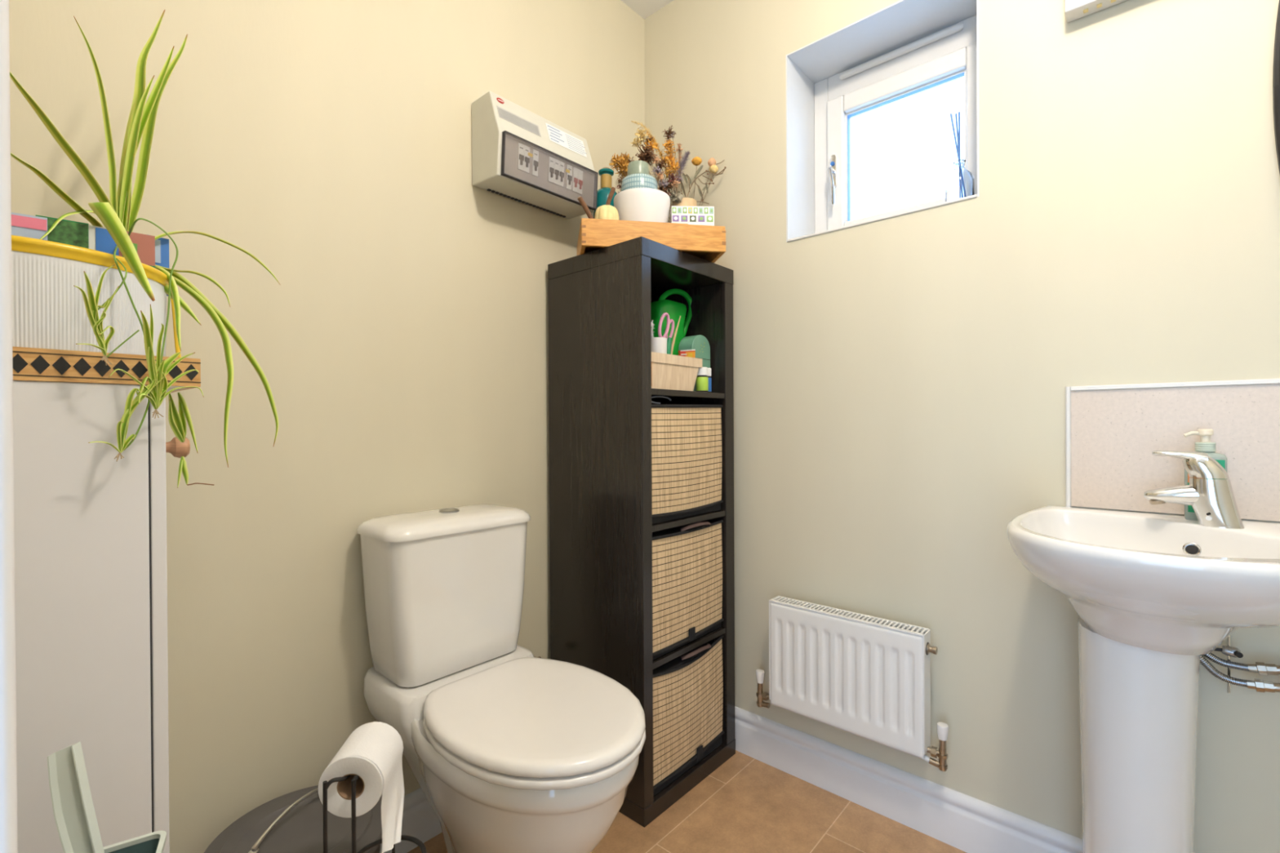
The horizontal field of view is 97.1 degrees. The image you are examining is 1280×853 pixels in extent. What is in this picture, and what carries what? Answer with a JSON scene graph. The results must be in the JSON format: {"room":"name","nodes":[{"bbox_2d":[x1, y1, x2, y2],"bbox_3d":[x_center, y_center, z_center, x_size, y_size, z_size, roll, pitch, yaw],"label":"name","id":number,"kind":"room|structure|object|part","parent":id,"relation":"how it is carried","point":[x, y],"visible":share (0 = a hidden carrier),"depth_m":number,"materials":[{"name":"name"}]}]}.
{"room":"bathroom","nodes":[
{"label":"bathroom","id":0,"kind":"room"},
{"bbox_2d":[8,0,644,852],"bbox_3d":[-0.782,-0.214,1.210,0.120,2.462,2.920,0,0,42],"label":"wall","id":1,"kind":"structure","parent":0,"point":[401,344],"depth_m":1.21,"materials":[{"name":"paint"}]},
{"bbox_2d":[379,787,442,852],"bbox_3d":[-0.584,0.953,1.327,0.018,0.126,1.822,0,0,42],"label":"baseboard","id":2,"kind":"structure","parent":1,"relation":"attached to","point":[420,821],"depth_m":1.37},
{"bbox_2d":[471,91,598,218],"bbox_3d":[-0.282,-0.745,1.575,0.140,0.226,0.337,0,0,42],"label":"box","id":3,"kind":"object","parent":1,"relation":"attached to","point":[518,154],"visible":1,"depth_m":1.50,"materials":[{"name":"plastic"}]},
{"bbox_2d":[498,107,539,134],"bbox_3d":[-0.317,-0.800,1.482,0.009,0.026,0.126,0,0,42],"label":"print","id":4,"kind":"object","parent":3,"relation":"attached to","point":[507,116],"depth_m":1.48,"materials":[{"name":"grey plastic"}]},
{"bbox_3d":[-0.237,-0.687,1.536,0.021,0.106,0.321,0,0,42],"label":"frame","id":5,"kind":"part","parent":3,"relation":"part of","materials":[{"name":"grey plastic"}]},
{"bbox_2d":[546,124,586,154],"bbox_3d":[-0.206,-0.815,1.613,0.015,0.042,0.137,0,0,42],"label":"print","id":6,"kind":"object","parent":3,"relation":"attached to","point":[557,135],"depth_m":1.61,"materials":[{"name":"white paper"}]},
{"bbox_2d":[572,167,577,192],"bbox_3d":[-0.183,-0.699,1.601,0.007,0.066,0.017,0,0,42],"label":"switch","id":7,"kind":"object","parent":3,"relation":"attached to","point":[575,170],"depth_m":1.60,"materials":[{"name":"red plastic"}]},
{"bbox_2d":[577,168,582,194],"bbox_3d":[-0.171,-0.699,1.614,0.007,0.066,0.017,0,0,42],"label":"switch","id":8,"kind":"object","parent":3,"relation":"attached to","point":[580,171],"depth_m":1.61,"materials":[{"name":"red plastic"}]},
{"bbox_2d":[621,0,673,18],"bbox_3d":[0.107,-1.496,0.405,2.520,0.100,2.920,0,0,42],"label":"ceiling","id":9,"kind":"structure","parent":0,"point":[644,8],"depth_m":1.95,"materials":[{"name":"paint"}]},
{"bbox_2d":[407,750,966,852],"bbox_3d":[0.054,1.067,0.343,2.520,0.100,2.720,0,0,42],"label":"floor","id":10,"kind":"structure","parent":0,"point":[747,804],"depth_m":1.44,"materials":[{"name":"brown tile"}]},
{"bbox_2d":[13,380,190,852],"bbox_3d":[-0.902,0.483,0.722,0.310,1.074,0.498,0,0,42],"label":"panel","id":11,"kind":"object","parent":10,"relation":"on","point":[91,650],"visible":0.86,"depth_m":0.72,"materials":[{"name":"white wood"}]},
{"bbox_2d":[12,346,200,392],"bbox_3d":[-0.897,-0.074,0.715,0.299,0.040,0.495,0,0,42],"label":"border","id":12,"kind":"object","parent":11,"relation":"on","point":[30,364],"visible":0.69,"depth_m":0.71,"materials":[{"name":"beige tile"}]},
{"bbox_2d":[11,235,181,357],"bbox_3d":[-0.833,-0.145,0.784,0.290,0.166,0.299,0,0,42],"label":"planter","id":13,"kind":"object","parent":12,"relation":"on","point":[49,312],"visible":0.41,"depth_m":0.71,"materials":[{"name":"white plastic"}]},
{"bbox_2d":[11,212,47,240],"bbox_3d":[-0.776,-0.220,0.700,0.003,0.092,0.059,0,0,42],"label":"packet","id":14,"kind":"object","parent":13,"relation":"in","point":[23,225],"visible":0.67,"depth_m":0.71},
{"bbox_2d":[35,214,88,248],"bbox_3d":[-0.759,-0.224,0.744,0.003,0.100,0.049,0,0,42],"label":"packet","id":15,"kind":"object","parent":13,"relation":"on","point":[66,232],"visible":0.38,"depth_m":0.75,"materials":[{"name":"green paper"}]},
{"bbox_2d":[47,217,88,248],"bbox_3d":[-0.758,-0.255,0.743,0.001,0.033,0.046,0,0,42],"label":"photo","id":16,"kind":"object","parent":15,"relation":"attached to","point":[66,232],"depth_m":0.75,"materials":[{"name":"green paper"}]},
{"bbox_2d":[88,224,119,255],"bbox_3d":[-0.743,-0.225,0.781,0.003,0.102,0.033,0,0,42],"label":"packet","id":17,"kind":"object","parent":13,"relation":"in","point":[100,239],"visible":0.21,"depth_m":0.78,"materials":[{"name":"blue cardboard"}]},
{"bbox_2d":[119,231,155,267],"bbox_3d":[-0.727,-0.227,0.817,0.003,0.106,0.040,0,0,42],"label":"packet","id":18,"kind":"object","parent":13,"relation":"in","point":[144,244],"visible":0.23,"depth_m":0.82,"materials":[{"name":"cardboard"}]},
{"bbox_2d":[9,9,279,488],"bbox_3d":[-0.697,-0.284,0.816,0.207,0.744,0.296,0,0,-6],"label":"spider plant","id":19,"kind":"object","parent":13,"relation":"in","point":[118,215],"visible":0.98,"depth_m":0.81,"materials":[{"name":"green plant"}]},
{"bbox_2d":[146,234,168,296],"bbox_3d":[-0.736,-0.246,0.864,0.003,0.089,0.026,0,0,42],"label":"packet","id":20,"kind":"object","parent":13,"relation":"in","point":[162,245],"visible":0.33,"depth_m":0.87,"materials":[{"name":"blue cardboard"}]},
{"bbox_3d":[-0.712,-0.146,0.867,0.037,0.147,0.007,0,0,25],"label":"handle","id":21,"kind":"part","parent":13,"relation":"part of","materials":[{"name":"yellow plastic"}]},
{"bbox_3d":[-0.766,0.467,0.872,0.306,1.044,0.016,0,0,42],"label":"door","id":22,"kind":"part","parent":11,"relation":"part of","materials":[{"name":"white wood"}]},
{"bbox_3d":[-0.692,0.031,0.838,0.033,0.033,0.038,0,0,42],"label":"knob","id":23,"kind":"part","parent":11,"relation":"part of","materials":[{"name":"brown wood"}]},
{"bbox_2d":[46,741,166,852],"bbox_3d":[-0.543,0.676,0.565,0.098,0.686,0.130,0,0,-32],"label":"metal bin","id":24,"kind":"object","parent":10,"relation":"on","point":[73,806],"visible":1,"depth_m":0.59,"materials":[{"name":"white metal"}]},
{"bbox_2d":[204,785,382,852],"bbox_3d":[-0.622,0.864,1.034,0.300,0.308,0.300,0,0,42],"label":"bin","id":25,"kind":"object","parent":10,"relation":"on","point":[291,822],"visible":0.63,"depth_m":1.04,"materials":[{"name":"silver metal"}]},
{"bbox_3d":[-0.642,0.727,1.081,0.018,0.034,0.203,0,0,22],"label":"wire handle","id":26,"kind":"part","parent":25,"relation":"part of","materials":[{"name":"silver metal"}]},
{"bbox_2d":[322,774,426,852],"bbox_3d":[-0.406,0.769,0.903,0.144,0.492,0.144,0,0,-3],"label":"stand","id":27,"kind":"object","parent":10,"relation":"on","point":[326,784],"visible":0.69,"depth_m":0.84,"materials":[{"name":"black metal"}]},
{"bbox_2d":[318,721,404,852],"bbox_3d":[-0.432,0.572,0.901,0.111,0.153,0.100,0,0,-7],"label":"toilet roll","id":28,"kind":"object","parent":27,"relation":"on","point":[373,751],"visible":1,"depth_m":0.87,"materials":[{"name":"paper"}]},
{"bbox_2d":[356,503,645,852],"bbox_3d":[-0.275,0.605,1.177,0.664,0.819,0.370,0,0,42],"label":"toilet","id":29,"kind":"object","parent":10,"relation":"on","point":[512,750],"visible":1,"depth_m":1.15,"materials":[{"name":"white ceramic"}]},
{"bbox_3d":[-0.450,0.217,1.329,0.201,0.033,0.364,0,0,42],"label":"cistern lid","id":30,"kind":"part","parent":29,"relation":"part of","materials":[{"name":"white ceramic"}]},
{"bbox_3d":[-0.197,0.576,1.107,0.454,0.017,0.370,0,0,42],"label":"seat","id":31,"kind":"part","parent":29,"relation":"part of","materials":[{"name":"white plastic"}]},
{"bbox_3d":[-0.197,0.554,1.107,0.453,0.022,0.369,0,0,42],"label":"lid","id":32,"kind":"part","parent":29,"relation":"part of","materials":[{"name":"white plastic"}]},
{"bbox_2d":[547,236,735,827],"bbox_3d":[0.012,0.266,1.703,0.370,1.490,0.427,0,0,42],"label":"shelving unit","id":33,"kind":"object","parent":10,"relation":"on","point":[601,392],"visible":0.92,"depth_m":1.54,"materials":[{"name":"black wood"}]},
{"bbox_3d":[-0.118,0.267,1.558,0.368,1.398,0.036,0,0,42],"label":"panel","id":34,"kind":"part","parent":33,"relation":"part of","materials":[{"name":"black wood"}]},
{"bbox_3d":[0.008,-0.456,1.700,0.370,0.046,0.427,0,0,42],"label":"panel","id":35,"kind":"part","parent":33,"relation":"part of","materials":[{"name":"black wood"}]},
{"bbox_2d":[577,217,725,262],"bbox_3d":[0.021,-0.515,1.644,0.395,0.072,0.256,0,0,-9],"label":"tray","id":36,"kind":"object","parent":33,"relation":"on","point":[708,242],"visible":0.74,"depth_m":1.52,"materials":[{"name":"brown wood"}]},
{"bbox_3d":[-0.169,-0.513,1.614,0.011,0.071,0.233,0,0,-9],"label":"panel","id":37,"kind":"part","parent":36,"relation":"part of","materials":[{"name":"brown wood"}]},
{"bbox_2d":[577,195,594,218],"bbox_3d":[-0.142,-0.574,1.496,0.048,0.066,0.013,0,0,-19],"label":"stick","id":38,"kind":"object","parent":36,"relation":"on","point":[580,199],"visible":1,"depth_m":1.49,"materials":[{"name":"brown wood"}]},
{"bbox_2d":[593,167,617,217],"bbox_3d":[-0.101,-0.651,1.700,0.078,0.249,0.078,0,0,42],"label":"bottle","id":39,"kind":"object","parent":36,"relation":"on","point":[606,174],"visible":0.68,"depth_m":1.68,"materials":[{"name":"teal glass"}]},
{"bbox_2d":[594,186,618,219],"bbox_3d":[-0.091,-0.589,1.548,0.067,0.128,0.067,0,0,42],"label":"ornament","id":40,"kind":"object","parent":36,"relation":"on","point":[606,211],"visible":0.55,"depth_m":1.52,"materials":[{"name":"yellow"}]},
{"bbox_2d":[613,187,670,222],"bbox_3d":[0.006,-0.588,1.615,0.162,0.123,0.162,0,0,42],"label":"bowl","id":41,"kind":"object","parent":36,"relation":"on","point":[637,204],"visible":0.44,"depth_m":1.55,"materials":[{"name":"ceramic"}]},
{"bbox_2d":[621,173,657,191],"bbox_3d":[-0.002,-0.657,1.613,0.104,0.091,0.104,0,0,42],"label":"bowl","id":42,"kind":"object","parent":41,"relation":"in","point":[638,180],"visible":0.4,"depth_m":1.57,"materials":[{"name":"blue ceramic"}]},
{"bbox_2d":[627,160,648,175],"bbox_3d":[-0.005,-0.714,1.613,0.062,0.064,0.062,0,0,42],"label":"cup","id":43,"kind":"object","parent":42,"relation":"in","point":[636,166],"visible":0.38,"depth_m":1.58,"materials":[{"name":"green ceramic"}]},
{"bbox_3d":[0.021,-0.522,1.644,0.371,0.007,0.232,0,0,-9],"label":"floor panel","id":44,"kind":"part","parent":36,"relation":"part of","materials":[{"name":"brown wood"}]},
{"bbox_2d":[671,197,697,206],"bbox_3d":[0.136,-0.607,1.730,0.080,0.159,0.080,0,0,42],"label":"wooden pot","id":45,"kind":"object","parent":36,"relation":"on","point":[688,202],"visible":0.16,"depth_m":1.70,"materials":[{"name":"brown wood"}]},
{"bbox_2d":[608,119,726,222],"bbox_3d":[0.088,-0.767,1.738,0.361,0.422,0.161,0,0,1],"label":"bunch","id":46,"kind":"object","parent":45,"relation":"in","point":[646,156],"visible":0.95,"depth_m":1.75,"materials":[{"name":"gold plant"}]},
{"bbox_2d":[670,205,714,225],"bbox_3d":[0.148,-0.575,1.619,0.121,0.095,0.052,0,0,-3],"label":"box","id":47,"kind":"object","parent":36,"relation":"on","point":[700,215],"visible":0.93,"depth_m":1.59,"materials":[{"name":"white cardboard"}]},
{"bbox_2d":[671,207,675,213],"bbox_3d":[0.096,-0.610,1.592,0.011,0.017,0.001,0,0,-3],"label":"flower picture","id":48,"kind":"object","parent":47,"relation":"on","point":[673,209],"depth_m":1.59},
{"bbox_2d":[672,215,679,221],"bbox_3d":[0.101,-0.587,1.592,0.018,0.017,0.001,0,0,-3],"label":"flower picture","id":49,"kind":"object","parent":47,"relation":"attached to","point":[675,218],"depth_m":1.59},
{"bbox_2d":[677,207,681,213],"bbox_3d":[0.112,-0.610,1.593,0.011,0.017,0.001,0,0,-3],"label":"flower picture","id":50,"kind":"object","parent":47,"relation":"on","point":[679,209],"depth_m":1.59},
{"bbox_2d":[680,215,687,221],"bbox_3d":[0.125,-0.587,1.593,0.018,0.017,0.001,0,0,-3],"label":"flower picture","id":51,"kind":"object","parent":47,"relation":"attached to","point":[683,218],"depth_m":1.59},
{"bbox_2d":[682,207,687,213],"bbox_3d":[0.127,-0.610,1.593,0.011,0.017,0.001,0,0,-3],"label":"flower picture","id":52,"kind":"object","parent":47,"relation":"on","point":[684,209],"depth_m":1.59},
{"bbox_2d":[688,207,692,213],"bbox_3d":[0.142,-0.610,1.594,0.011,0.017,0.001,0,0,-3],"label":"flower picture","id":53,"kind":"object","parent":47,"relation":"on","point":[690,209],"depth_m":1.59},
{"bbox_2d":[689,215,696,222],"bbox_3d":[0.149,-0.587,1.595,0.018,0.017,0.001,0,0,-3],"label":"flower picture","id":54,"kind":"object","parent":47,"relation":"attached to","point":[692,218],"depth_m":1.59},
{"bbox_2d":[693,207,697,213],"bbox_3d":[0.157,-0.610,1.595,0.011,0.017,0.001,0,0,-3],"label":"flower picture","id":55,"kind":"object","parent":47,"relation":"on","point":[695,209],"depth_m":1.59},
{"bbox_2d":[698,207,702,213],"bbox_3d":[0.172,-0.610,1.596,0.011,0.017,0.001,0,0,-3],"label":"flower picture","id":56,"kind":"object","parent":47,"relation":"on","point":[700,209],"depth_m":1.60},
{"bbox_2d":[697,215,704,222],"bbox_3d":[0.173,-0.587,1.596,0.018,0.017,0.001,0,0,-3],"label":"flower picture","id":57,"kind":"object","parent":47,"relation":"attached to","point":[700,218],"depth_m":1.60},
{"bbox_2d":[704,207,708,213],"bbox_3d":[0.187,-0.610,1.596,0.011,0.017,0.001,0,0,-3],"label":"flower picture","id":58,"kind":"object","parent":47,"relation":"on","point":[706,209],"depth_m":1.60},
{"bbox_2d":[706,215,713,222],"bbox_3d":[0.198,-0.587,1.597,0.018,0.017,0.001,0,0,-3],"label":"flower picture","id":59,"kind":"object","parent":47,"relation":"attached to","point":[709,218],"depth_m":1.60},
{"bbox_2d":[709,207,713,213],"bbox_3d":[0.202,-0.610,1.597,0.011,0.017,0.001,0,0,-3],"label":"flower picture","id":60,"kind":"object","parent":47,"relation":"on","point":[711,209],"depth_m":1.60},
{"bbox_3d":[0.210,-0.516,1.675,0.011,0.071,0.233,0,0,-9],"label":"panel","id":61,"kind":"part","parent":36,"relation":"part of","materials":[{"name":"brown wood"}]},
{"bbox_2d":[650,288,692,355],"bbox_3d":[0.096,-0.267,1.739,0.088,0.317,0.191,0,0,42],"label":"watering can","id":62,"kind":"object","parent":33,"relation":"on","point":[675,309],"visible":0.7,"depth_m":1.69,"materials":[{"name":"green plastic"}]},
{"bbox_3d":[0.111,-0.343,1.738,0.017,0.164,0.170,0,0,42],"label":"handle","id":63,"kind":"part","parent":62,"relation":"part of","materials":[{"name":"green plastic"}]},
{"bbox_2d":[651,351,702,391],"bbox_3d":[0.072,-0.146,1.569,0.083,0.095,0.233,0,0,42],"label":"wooden punnet","id":64,"kind":"object","parent":33,"relation":"on","point":[668,371],"visible":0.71,"depth_m":1.54,"materials":[{"name":"brown wood"}]},
{"bbox_2d":[651,337,666,353],"bbox_3d":[0.049,-0.170,1.537,0.052,0.138,0.052,0,0,42],"label":"pot","id":65,"kind":"object","parent":64,"relation":"in","point":[659,344],"visible":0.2,"depth_m":1.51,"materials":[{"name":"ceramic"}]},
{"bbox_2d":[651,320,654,337],"bbox_3d":[0.034,-0.196,1.538,0.014,0.189,0.014,0,0,25],"label":"brush","id":66,"kind":"object","parent":65,"relation":"in","point":[652,324],"visible":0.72,"depth_m":1.54,"materials":[{"name":"white plastic"}]},
{"bbox_2d":[657,312,674,338],"bbox_3d":[0.072,-0.212,1.574,0.019,0.210,0.093,0,0,29],"label":"scissors","id":67,"kind":"object","parent":65,"relation":"in","point":[669,321],"visible":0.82,"depth_m":1.57,"materials":[{"name":"pink plastic"}]},
{"bbox_3d":[0.084,-0.272,1.599,0.009,0.066,0.039,0,0,42],"label":"handle","id":68,"kind":"part","parent":67,"relation":"part of","materials":[{"name":"pink plastic"}]},
{"bbox_2d":[666,337,671,354],"bbox_3d":[0.077,-0.216,1.544,0.016,0.055,0.021,0,0,42],"label":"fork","id":69,"kind":"object","parent":64,"relation":"in","point":[668,340],"visible":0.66,"depth_m":1.54,"materials":[{"name":"green plastic"}]},
{"bbox_2d":[671,315,680,354],"bbox_3d":[0.100,-0.256,1.607,0.012,0.124,0.053,0,0,42],"label":"wooden brush","id":70,"kind":"object","parent":64,"relation":"in","point":[677,327],"visible":0.75,"depth_m":1.60,"materials":[{"name":"brown wood"}]},
{"bbox_2d":[678,349,695,357],"bbox_3d":[0.135,-0.202,1.619,0.017,0.044,0.084,0,0,42],"label":"packet","id":71,"kind":"object","parent":64,"relation":"in","point":[689,353],"visible":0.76,"depth_m":1.61,"materials":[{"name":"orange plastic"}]},
{"bbox_3d":[0.145,-0.205,1.625,0.006,0.026,0.052,0,0,42],"label":"orange panel","id":72,"kind":"part","parent":71,"relation":"part of","materials":[{"name":"orange cardboard"}]},
{"bbox_3d":[0.015,0.988,1.706,0.370,0.046,0.427,0,0,42],"label":"panel","id":73,"kind":"part","parent":33,"relation":"part of","materials":[{"name":"black wood"}]},
{"bbox_2d":[651,395,723,524],"bbox_3d":[0.021,0.086,1.684,0.327,0.337,0.335,0,0,42],"label":"storage box","id":74,"kind":"object","parent":33,"relation":"on","point":[686,439],"visible":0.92,"depth_m":1.56,"materials":[{"name":"beige wicker"}]},
{"bbox_3d":[0.053,-0.070,1.497,0.004,0.022,0.094,0,0,42],"label":"handle","id":75,"kind":"part","parent":74,"relation":"part of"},
{"bbox_2d":[652,520,724,659],"bbox_3d":[0.026,0.441,1.682,0.336,0.335,0.335,0,0,42],"label":"storage box","id":76,"kind":"object","parent":33,"relation":"on","point":[687,559],"visible":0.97,"depth_m":1.57,"materials":[{"name":"beige wicker"}]},
{"bbox_3d":[0.164,0.282,1.606,0.029,0.018,0.136,0,0,42],"label":"handle","id":77,"kind":"part","parent":76,"relation":"part of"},
{"bbox_3d":[0.008,-0.091,1.697,0.360,0.016,0.342,0,0,42],"label":"shelf","id":78,"kind":"part","parent":33,"relation":"part of","materials":[{"name":"black wood"}]},
{"bbox_2d":[653,635,724,796],"bbox_3d":[0.028,0.797,1.684,0.336,0.336,0.335,0,0,42],"label":"storage box","id":79,"kind":"object","parent":33,"relation":"on","point":[688,688],"visible":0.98,"depth_m":1.57,"materials":[{"name":"beige wicker"}]},
{"bbox_3d":[0.166,0.638,1.608,0.029,0.018,0.136,0,0,42],"label":"handle","id":80,"kind":"part","parent":79,"relation":"part of","materials":[{"name":"brown leather"}]},
{"bbox_3d":[0.009,0.263,1.698,0.360,0.016,0.342,0,0,42],"label":"shelf","id":81,"kind":"part","parent":33,"relation":"part of","materials":[{"name":"black wood"}]},
{"bbox_3d":[0.011,0.617,1.700,0.360,0.016,0.342,0,0,42],"label":"shelf","id":82,"kind":"part","parent":33,"relation":"part of","materials":[{"name":"black wood"}]},
{"bbox_3d":[0.137,0.264,1.845,0.368,1.398,0.046,0,0,42],"label":"panel","id":83,"kind":"part","parent":33,"relation":"part of","materials":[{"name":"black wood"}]},
{"bbox_2d":[678,334,710,391],"bbox_3d":[0.166,-0.187,1.707,0.053,0.174,0.094,0,0,42],"label":"tin","id":84,"kind":"object","parent":33,"relation":"on","point":[700,343],"visible":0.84,"depth_m":1.69,"materials":[{"name":"green metal"}]},
{"bbox_2d":[695,367,708,391],"bbox_3d":[0.181,-0.136,1.646,0.036,0.072,0.036,0,0,42],"label":"bottle","id":85,"kind":"object","parent":33,"relation":"on","point":[702,380],"visible":0.8,"depth_m":1.63,"materials":[{"name":"green plastic"}]},
{"bbox_2d":[706,368,711,392],"bbox_3d":[0.203,-0.137,1.688,0.021,0.074,0.021,0,0,42],"label":"bottle","id":86,"kind":"object","parent":33,"relation":"on","point":[708,375],"visible":0.5,"depth_m":1.68,"materials":[{"name":"blue plastic"}]},
{"bbox_2d":[1006,505,1279,852],"bbox_3d":[0.876,0.593,0.946,0.430,0.835,0.472,0,0,42],"label":"washbasin","id":87,"kind":"object","parent":10,"relation":"on","point":[1151,594],"visible":1,"depth_m":0.95,"materials":[{"name":"white ceramic"}]},
{"bbox_2d":[1006,505,1279,655],"bbox_3d":[0.874,0.272,0.945,0.430,0.194,0.472,0,0,42],"label":"basin","id":88,"kind":"object","parent":87,"relation":"in","point":[1169,584],"depth_m":0.89,"materials":[{"name":"white ceramic"}]},
{"bbox_2d":[1144,450,1244,528],"bbox_3d":[0.986,0.114,1.008,0.130,0.140,0.046,0,0,42],"label":"mixer tap","id":89,"kind":"object","parent":87,"relation":"on","point":[1210,493],"visible":0.96,"depth_m":0.99,"materials":[{"name":"silver metal"}]},
{"bbox_3d":[0.970,0.121,1.024,0.085,0.041,0.034,0,0,42],"label":"spout","id":90,"kind":"part","parent":89,"relation":"part of","materials":[{"name":"silver metal"}]},
{"bbox_3d":[0.984,0.067,1.011,0.100,0.047,0.042,0,0,42],"label":"lever","id":91,"kind":"part","parent":89,"relation":"part of","materials":[{"name":"silver metal"}]},
{"bbox_2d":[1183,429,1227,520],"bbox_3d":[1.047,0.090,1.048,0.058,0.170,0.038,0,0,42],"label":"soap dispenser","id":92,"kind":"object","parent":87,"relation":"on","point":[1205,446],"visible":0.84,"depth_m":1.04,"materials":[{"name":"white plastic"}]},
{"bbox_2d":[1214,635,1243,693],"bbox_3d":[1.060,0.429,1.033,0.057,0.111,0.025,0,0,42],"label":"waste linkage","id":93,"kind":"object","parent":87,"relation":"attached to","point":[1227,650],"visible":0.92,"depth_m":1.03,"materials":[{"name":"silver metal"}]},
{"bbox_3d":[1.053,0.411,1.044,0.034,0.010,0.006,0,0,42],"label":"arm","id":94,"kind":"part","parent":93,"relation":"part of","materials":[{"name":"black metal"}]},
{"bbox_3d":[1.073,0.429,1.029,0.004,0.111,0.004,0,0,42],"label":"rod","id":95,"kind":"part","parent":93,"relation":"part of","materials":[{"name":"silver metal"}]},
{"bbox_2d":[1200,654,1279,693],"bbox_3d":[1.083,0.437,1.006,0.153,0.060,0.061,0,0,17],"label":"flexible hose","id":96,"kind":"object","parent":87,"relation":"attached to","point":[1260,686],"visible":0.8,"depth_m":1.00,"materials":[{"name":"metal"}]},
{"bbox_2d":[1201,653,1279,675],"bbox_3d":[1.089,0.420,1.013,0.154,0.042,0.053,0,0,23],"label":"flexible hose","id":97,"kind":"object","parent":87,"relation":"attached to","point":[1262,668],"visible":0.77,"depth_m":1.00,"materials":[{"name":"metal"}]},
{"bbox_2d":[644,0,1279,852],"bbox_3d":[1.017,-0.223,1.334,2.400,2.462,0.300,0,0,42],"label":"wall","id":98,"kind":"structure","parent":0,"point":[900,382],"depth_m":1.31,"materials":[{"name":"paint"}]},
{"bbox_2d":[755,595,948,771],"bbox_3d":[0.542,0.654,1.503,0.509,0.326,0.089,0,0,42],"label":"radiator","id":99,"kind":"object","parent":98,"relation":"attached to","point":[868,677],"visible":1,"depth_m":1.44,"materials":[{"name":"metal"}]},
{"bbox_2d":[768,595,928,636],"bbox_3d":[0.534,0.493,1.486,0.402,0.004,0.054,0,0,42],"label":"grille","id":100,"kind":"object","parent":99,"relation":"attached to","point":[892,628],"depth_m":1.46,"materials":[{"name":"metal"}]},
{"bbox_3d":[0.549,0.638,1.503,0.394,0.279,0.010,0,0,42],"label":"panel","id":101,"kind":"part","parent":99,"relation":"part of","materials":[{"name":"metal"}]},
{"bbox_2d":[785,0,979,242],"bbox_3d":[0.696,-0.814,1.585,0.492,0.547,0.264,0,0,42],"label":"window","id":102,"kind":"structure","parent":98,"relation":"in","point":[870,102],"depth_m":1.64,"materials":[{"name":"white plastic"}]},
{"bbox_3d":[0.581,-0.746,1.709,0.022,0.161,0.051,0,0,29],"label":"handle","id":103,"kind":"part","parent":102,"relation":"part of","materials":[{"name":"silver metal"}]},
{"bbox_3d":[0.698,-0.543,1.586,0.484,0.007,0.264,0,0,42],"label":"sill","id":104,"kind":"part","parent":102,"relation":"part of","materials":[{"name":"white plastic"}]},
{"bbox_2d":[839,22,963,79],"bbox_3d":[0.732,-1.062,1.607,0.335,0.019,0.019,0,0,42],"label":"window blind","id":105,"kind":"object","parent":102,"relation":"attached to","point":[936,35],"depth_m":1.60,"materials":[{"name":"white fabric"}]},
{"bbox_3d":[0.758,-0.786,1.624,0.433,0.437,0.064,0,0,42],"label":"sash","id":106,"kind":"part","parent":102,"relation":"part of","materials":[{"name":"white plastic"}]},
{"bbox_3d":[0.763,-0.786,1.630,0.337,0.343,0.004,0,0,42],"label":"pane","id":107,"kind":"part","parent":102,"relation":"part of","materials":[{"name":"white"}]},
{"bbox_2d":[945,111,974,201],"bbox_3d":[0.808,-0.674,1.429,0.064,0.252,0.065,0,0,42],"label":"reed diffuser","id":108,"kind":"object","parent":102,"relation":"on","point":[960,184],"visible":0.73,"depth_m":1.41,"materials":[{"name":"clear glass"}]},
{"bbox_2d":[945,159,974,201],"bbox_3d":[0.808,-0.608,1.429,0.064,0.121,0.064,0,0,42],"label":"bottle","id":109,"kind":"object","parent":108,"relation":"on","point":[960,184],"depth_m":1.41,"materials":[{"name":"clear glass"}]},
{"bbox_2d":[734,706,1082,852],"bbox_3d":[0.917,0.945,1.221,2.400,0.126,0.018,0,0,42],"label":"baseboard","id":110,"kind":"structure","parent":98,"relation":"attached to","point":[967,824],"depth_m":1.44,"materials":[{"name":"white wood"}]},
{"bbox_2d":[1064,0,1126,22],"bbox_3d":[0.993,-1.002,1.117,0.245,0.278,0.044,0,0,42],"label":"fan","id":111,"kind":"object","parent":98,"relation":"attached to","point":[1074,10],"visible":1,"depth_m":1.17,"materials":[{"name":"white plastic"}]},
{"bbox_2d":[1083,0,1115,13],"bbox_3d":[0.984,-0.864,1.123,0.162,0.003,0.010,0,0,42],"label":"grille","id":112,"kind":"object","parent":111,"relation":"attached to","point":[1097,5],"depth_m":1.16,"materials":[{"name":"white plastic"}]},
{"bbox_2d":[1065,378,1279,521],"bbox_3d":[1.095,0.045,1.059,0.478,0.262,0.010,0,0,42],"label":"backsplash","id":113,"kind":"structure","parent":98,"relation":"attached to","point":[1113,432],"depth_m":1.11,"materials":[{"name":"stone"}]},
{"bbox_2d":[1272,0,1279,173],"bbox_3d":[1.289,-0.607,0.871,0.422,1.132,0.012,0,0,42],"label":"mirror","id":114,"kind":"object","parent":98,"relation":"attached to","point":[1276,71],"visible":1,"depth_m":1.00,"materials":[{"name":"black metal"}]},
{"bbox_3d":[-0.936,-0.208,0.181,1.020,2.462,0.820,0,0,42],"label":"wall partition","id":115,"kind":"structure","parent":0,"visible":0},
{"bbox_2d":[0,0,17,852],"bbox_3d":[-0.286,-0.211,0.203,0.160,2.462,0.078,0,0,42],"label":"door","id":116,"kind":"structure","parent":115,"relation":"in","point":[8,757],"depth_m":0.18,"materials":[{"name":"white wood"}]}
]}

